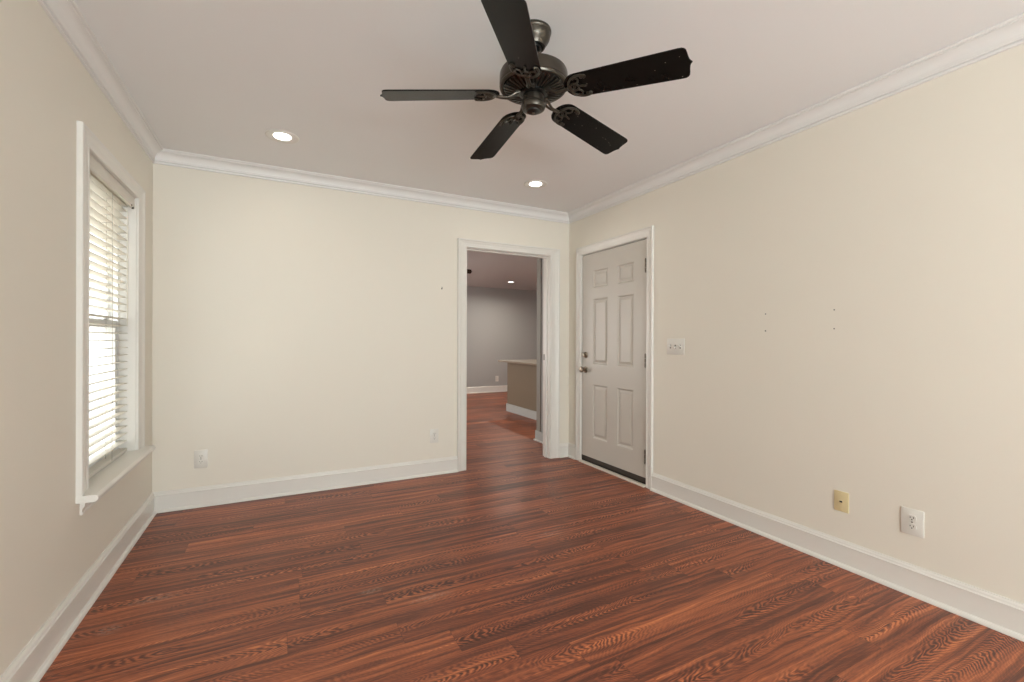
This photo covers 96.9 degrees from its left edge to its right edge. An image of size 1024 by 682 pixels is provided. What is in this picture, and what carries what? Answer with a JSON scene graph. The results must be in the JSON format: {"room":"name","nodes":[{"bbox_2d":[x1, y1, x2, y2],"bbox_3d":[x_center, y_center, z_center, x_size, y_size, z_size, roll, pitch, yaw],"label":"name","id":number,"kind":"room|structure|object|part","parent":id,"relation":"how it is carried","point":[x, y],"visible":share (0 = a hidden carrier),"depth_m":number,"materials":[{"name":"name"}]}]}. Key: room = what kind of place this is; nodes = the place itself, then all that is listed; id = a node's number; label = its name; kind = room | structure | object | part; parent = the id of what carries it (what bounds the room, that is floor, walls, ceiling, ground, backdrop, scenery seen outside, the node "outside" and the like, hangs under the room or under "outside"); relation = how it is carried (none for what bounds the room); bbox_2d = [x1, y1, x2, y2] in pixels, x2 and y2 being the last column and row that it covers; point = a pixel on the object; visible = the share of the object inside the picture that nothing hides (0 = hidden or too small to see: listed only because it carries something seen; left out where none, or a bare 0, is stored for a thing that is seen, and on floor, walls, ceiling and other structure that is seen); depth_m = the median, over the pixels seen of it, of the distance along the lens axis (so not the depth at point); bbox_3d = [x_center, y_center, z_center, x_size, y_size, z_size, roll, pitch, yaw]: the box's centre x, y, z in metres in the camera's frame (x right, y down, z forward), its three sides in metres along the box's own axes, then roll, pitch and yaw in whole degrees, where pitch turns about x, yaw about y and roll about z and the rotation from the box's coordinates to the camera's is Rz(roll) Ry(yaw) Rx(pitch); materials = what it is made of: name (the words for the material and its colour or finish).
{"room":"empty living room","nodes":[
{"label":"empty living room","id":0,"kind":"room"},
{"bbox_2d":[0,0,152,675],"bbox_3d":[-0.792,-0.054,-0.240,0.125,2.440,7.349,0,0,-27],"label":"wall","id":1,"kind":"structure","parent":0,"point":[46,544],"depth_m":1.62,"materials":[{"name":"beige paint"}]},
{"bbox_2d":[0,493,156,681],"bbox_3d":[-0.755,1.098,-0.147,0.032,0.136,7.224,0,0,-27],"label":"baseboard","id":2,"kind":"structure","parent":1,"relation":"attached to","point":[31,664],"depth_m":1.85,"materials":[{"name":"white paint"}]},
{"bbox_2d":[37,0,162,162],"bbox_3d":[-0.730,-1.230,-0.142,0.069,0.089,7.224,0,0,-27],"label":"trim","id":3,"kind":"structure","parent":1,"relation":"attached to","point":[65,15],"depth_m":2.05,"materials":[{"name":"white paint"}]},
{"bbox_2d":[76,121,154,514],"bbox_3d":[-2.095,-0.090,2.329,0.233,1.668,1.013,0,0,-27],"label":"window","id":4,"kind":"structure","parent":1,"relation":"in","point":[88,491],"depth_m":2.60,"materials":[{"name":"white paint"}]},
{"bbox_3d":[-2.176,-0.459,2.288,0.035,0.769,0.761,0,0,-27],"label":"sash","id":5,"kind":"part","parent":4,"relation":"part of","materials":[{"name":"white plastic"}]},
{"bbox_3d":[-2.147,0.260,2.306,0.035,0.752,0.761,0,0,-27],"label":"sash","id":6,"kind":"part","parent":4,"relation":"part of","materials":[{"name":"white plastic"}]},
{"bbox_3d":[-2.164,-0.096,2.296,0.080,1.504,0.785,0,0,-27],"label":"frame","id":7,"kind":"part","parent":4,"relation":"part of","materials":[{"name":"white plastic"}]},
{"bbox_2d":[89,154,134,478],"bbox_3d":[-2.098,-0.098,2.330,0.088,1.496,0.779,0,0,-27],"label":"window blind","id":8,"kind":"object","parent":4,"relation":"attached to","point":[108,197],"visible":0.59,"depth_m":2.38,"materials":[{"name":"white plastic"}]},
{"bbox_3d":[-2.159,-0.075,2.412,0.057,1.425,0.008,0,0,-27],"label":"ladder cord","id":9,"kind":"part","parent":8,"relation":"part of","materials":[{"name":"beige plastic"}]},
{"bbox_3d":[-2.115,0.640,2.323,0.050,0.019,0.773,0,0,-27],"label":"rail","id":10,"kind":"part","parent":8,"relation":"part of","materials":[{"name":"white plastic"}]},
{"bbox_2d":[152,163,568,491],"bbox_3d":[-0.950,-0.060,3.882,3.622,2.440,0.125,0,0,-27],"label":"wall","id":11,"kind":"structure","parent":0,"point":[297,329],"depth_m":3.48,"materials":[{"name":"beige paint"}]},
{"bbox_2d":[194,449,207,467],"bbox_3d":[-2.178,0.826,3.177,0.080,0.125,0.008,0,0,-27],"label":"wall outlet","id":12,"kind":"object","parent":11,"relation":"attached to","point":[200,456],"visible":1,"depth_m":3.18,"materials":[{"name":"white plastic"}]},
{"bbox_2d":[152,456,457,512],"bbox_3d":[-1.452,1.091,3.539,2.172,0.136,0.032,0,0,-27],"label":"baseboard","id":13,"kind":"structure","parent":11,"relation":"attached to","point":[212,495],"depth_m":3.44,"materials":[{"name":"white paint"}]},
{"bbox_2d":[154,148,568,223],"bbox_3d":[-0.901,-1.235,3.795,3.372,0.089,0.069,0,0,-27],"label":"trim","id":14,"kind":"structure","parent":11,"relation":"attached to","point":[168,157],"depth_m":3.58,"materials":[{"name":"white paint"}]},
{"bbox_2d":[430,429,437,442],"bbox_3d":[-0.676,0.826,3.951,0.076,0.120,0.008,0,0,-27],"label":"wall outlet","id":15,"kind":"object","parent":11,"relation":"attached to","point":[433,432],"visible":1,"depth_m":3.95,"materials":[{"name":"white plastic"}]},
{"bbox_2d":[457,238,559,471],"bbox_3d":[-0.035,0.124,4.343,1.077,2.078,0.146,0,0,-27],"label":"door frame","id":16,"kind":"structure","parent":11,"relation":"in","point":[551,257],"depth_m":4.49,"materials":[{"name":"white paint"}]},
{"bbox_2d":[559,443,567,457],"bbox_3d":[0.526,1.097,4.558,0.123,0.136,0.032,0,0,-27],"label":"baseboard","id":17,"kind":"structure","parent":11,"relation":"attached to","point":[563,447],"depth_m":4.55,"materials":[{"name":"white paint"}]},
{"bbox_2d":[467,286,536,386],"bbox_3d":[-1.528,-0.025,9.731,6.800,2.352,0.100,0,0,-27],"label":"wall","id":18,"kind":"structure","parent":0,"point":[501,323],"depth_m":10.29,"materials":[{"name":"grey paint"}]},
{"bbox_2d":[467,385,506,393],"bbox_3d":[-1.502,1.080,9.674,6.600,0.143,0.032,0,0,-27],"label":"baseboard","id":19,"kind":"structure","parent":18,"relation":"attached to","point":[502,388],"depth_m":10.15,"materials":[{"name":"white paint"}]},
{"bbox_2d":[467,251,536,290],"bbox_3d":[-0.298,-1.233,7.352,6.800,0.080,5.451,0,0,-27],"label":"ceiling","id":20,"kind":"structure","parent":0,"point":[489,270],"depth_m":7.79,"materials":[{"name":"grey paint"}]},
{"bbox_2d":[39,392,1023,681],"bbox_3d":[1.149,1.208,3.901,7.377,0.080,12.925,0,0,-27],"label":"floor","id":21,"kind":"structure","parent":0,"point":[566,569],"depth_m":2.06,"materials":[{"name":"brown wood"}]},
{"bbox_2d":[498,359,536,419],"bbox_3d":[0.593,0.740,6.923,0.960,0.845,1.760,0,0,-27],"label":"base cabinet","id":22,"kind":"object","parent":21,"relation":"on","point":[521,374],"visible":0.25,"depth_m":7.06,"materials":[{"name":"brown paint"}]},
{"bbox_2d":[498,359,536,365],"bbox_3d":[0.594,0.331,6.922,0.960,0.027,1.760,0,0,-27],"label":"countertop","id":23,"kind":"structure","parent":22,"relation":"on","point":[529,361],"depth_m":7.00,"materials":[{"name":"beige stone"}]},
{"bbox_2d":[536,258,542,431],"bbox_3d":[1.974,-0.008,6.091,3.710,2.352,0.160,0,0,-27],"label":"wall","id":24,"kind":"structure","parent":0,"point":[539,398],"depth_m":5.25,"materials":[{"name":"grey paint"}]},
{"bbox_2d":[533,430,542,443],"bbox_3d":[1.960,1.109,6.084,3.736,0.118,0.215,0,0,-27],"label":"baseboard","id":25,"kind":"structure","parent":24,"relation":"attached to","point":[538,435],"depth_m":5.22,"materials":[{"name":"grey paint"}]},
{"bbox_2d":[74,0,1023,212],"bbox_3d":[0.738,-1.320,0.615,3.622,0.100,7.474,0,0,-27],"label":"ceiling","id":26,"kind":"structure","parent":0,"point":[207,77],"depth_m":2.15,"materials":[{"name":"white paint"}]},
{"bbox_2d":[265,129,298,143],"bbox_3d":[-1.438,-1.276,2.841,0.192,0.008,0.192,0,0,-27],"label":"recessed light","id":27,"kind":"object","parent":26,"relation":"in","point":[281,136],"visible":1,"depth_m":2.83,"materials":[{"name":"white paint"}]},
{"bbox_2d":[524,180,546,188],"bbox_3d":[0.191,-1.271,3.687,0.192,0.008,0.192,0,0,-27],"label":"recessed light","id":28,"kind":"object","parent":26,"relation":"in","point":[535,184],"visible":1,"depth_m":3.68,"materials":[{"name":"white paint"}]},
{"bbox_2d":[380,0,692,159],"bbox_3d":[0.076,-1.103,1.907,1.172,0.340,1.144,0,0,-27],"label":"ceiling fan","id":29,"kind":"object","parent":26,"relation":"hanging from","point":[532,79],"visible":1,"depth_m":1.77,"materials":[{"name":"black wood"}]},
{"bbox_3d":[-0.285,-0.986,1.818,0.474,0.064,0.135,0,0,-5],"label":"blade","id":30,"kind":"part","parent":29,"relation":"part of","materials":[{"name":"black paint"}]},
{"bbox_3d":[-0.066,-0.986,2.211,0.143,0.064,0.474,0,0,-27],"label":"blade","id":31,"kind":"part","parent":29,"relation":"part of","materials":[{"name":"black paint"}]},
{"bbox_3d":[0.020,-0.985,1.496,0.135,0.064,0.474,0,0,13],"label":"blade","id":32,"kind":"part","parent":29,"relation":"part of","materials":[{"name":"black paint"}]},
{"bbox_2d":[503,71,563,103],"bbox_3d":[0.088,-1.028,1.867,0.252,0.023,0.252,0,0,-27],"label":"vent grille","id":33,"kind":"object","parent":29,"relation":"attached to","point":[513,84],"depth_m":1.82,"materials":[{"name":"black metal"}]},
{"bbox_3d":[0.361,-0.984,2.127,0.474,0.064,0.135,0,0,-41],"label":"blade","id":34,"kind":"part","parent":29,"relation":"part of","materials":[{"name":"black paint"}]},
{"bbox_3d":[0.419,-0.983,1.688,0.474,0.064,0.135,0,0,31],"label":"blade","id":35,"kind":"part","parent":29,"relation":"part of","materials":[{"name":"black paint"}]},
{"bbox_2d":[569,44,1023,603],"bbox_3d":[2.316,-0.045,1.362,0.125,2.440,7.349,0,0,-27],"label":"wall","id":36,"kind":"structure","parent":0,"point":[901,215],"depth_m":2.29,"materials":[{"name":"beige paint"}]},
{"bbox_2d":[568,443,574,459],"bbox_3d":[0.592,1.097,4.528,0.032,0.136,0.146,0,0,-27],"label":"baseboard","id":37,"kind":"structure","parent":36,"relation":"attached to","point":[571,447],"depth_m":4.53,"materials":[{"name":"white paint"}]},
{"bbox_2d":[575,225,653,488],"bbox_3d":[0.906,0.130,4.029,0.188,2.073,1.020,0,0,-27],"label":"door","id":38,"kind":"structure","parent":36,"relation":"in","point":[615,275],"depth_m":3.95,"materials":[{"name":"white paint"},{"name":"metal"},{"name":"dark rubber"}]},
{"bbox_3d":[0.677,0.273,4.339,0.066,0.064,0.064,0,0,-27],"label":"knob","id":39,"kind":"part","parent":38,"relation":"part of","materials":[{"name":"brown metal"}]},
{"bbox_2d":[667,339,684,354],"bbox_3d":[1.204,0.042,3.357,0.024,0.118,0.165,0,0,-27],"label":"light switch","id":40,"kind":"object","parent":36,"relation":"attached to","point":[674,346],"visible":1,"depth_m":3.35,"materials":[{"name":"white plastic"}]},
{"bbox_2d":[568,13,1023,223],"bbox_3d":[2.206,-1.221,1.371,0.069,0.089,7.224,0,0,-27],"label":"trim","id":41,"kind":"structure","parent":36,"relation":"attached to","point":[1008,34],"depth_m":2.34,"materials":[{"name":"white paint"}]},
{"bbox_2d":[650,473,1023,641],"bbox_3d":[2.481,1.108,0.864,0.032,0.136,6.058,0,0,-27],"label":"baseboard","id":42,"kind":"structure","parent":36,"relation":"attached to","point":[1004,615],"depth_m":2.25,"materials":[{"name":"white paint"}]},
{"bbox_2d":[834,490,848,513],"bbox_3d":[1.719,0.838,2.369,0.009,0.105,0.069,0,0,-27],"label":"cable plate","id":43,"kind":"object","parent":36,"relation":"attached to","point":[841,499],"visible":1,"depth_m":2.37,"materials":[{"name":"beige plastic"}]},
{"bbox_2d":[901,506,923,538],"bbox_3d":[1.856,0.840,2.104,0.008,0.122,0.086,0,0,-27],"label":"wall outlet","id":44,"kind":"object","parent":36,"relation":"attached to","point":[912,520],"visible":1,"depth_m":2.10,"materials":[{"name":"white plastic"}]},
{"bbox_2d":[907,523,916,529],"bbox_3d":[1.853,0.859,2.103,0.003,0.027,0.033,0,0,-27],"label":"receptacle","id":45,"kind":"object","parent":44,"relation":"attached to","point":[910,526],"depth_m":2.10,"materials":[{"name":"white plastic"}]},
{"bbox_2d":[908,514,916,521],"bbox_3d":[1.854,0.820,2.103,0.003,0.027,0.033,0,0,-27],"label":"receptacle","id":46,"kind":"object","parent":44,"relation":"attached to","point":[911,517],"depth_m":2.10,"materials":[{"name":"white plastic"}]},
{"label":"outside","id":47,"kind":"structure","parent":0,"visible":0},
{"bbox_2d":[89,417,99,449],"bbox_3d":[-8.460,1.837,0.145,13.103,0.100,20.000,0,0,-27],"label":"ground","id":48,"kind":"structure","parent":47,"point":[95,419],"depth_m":9.06,"materials":[{"name":"white"}]}
]}

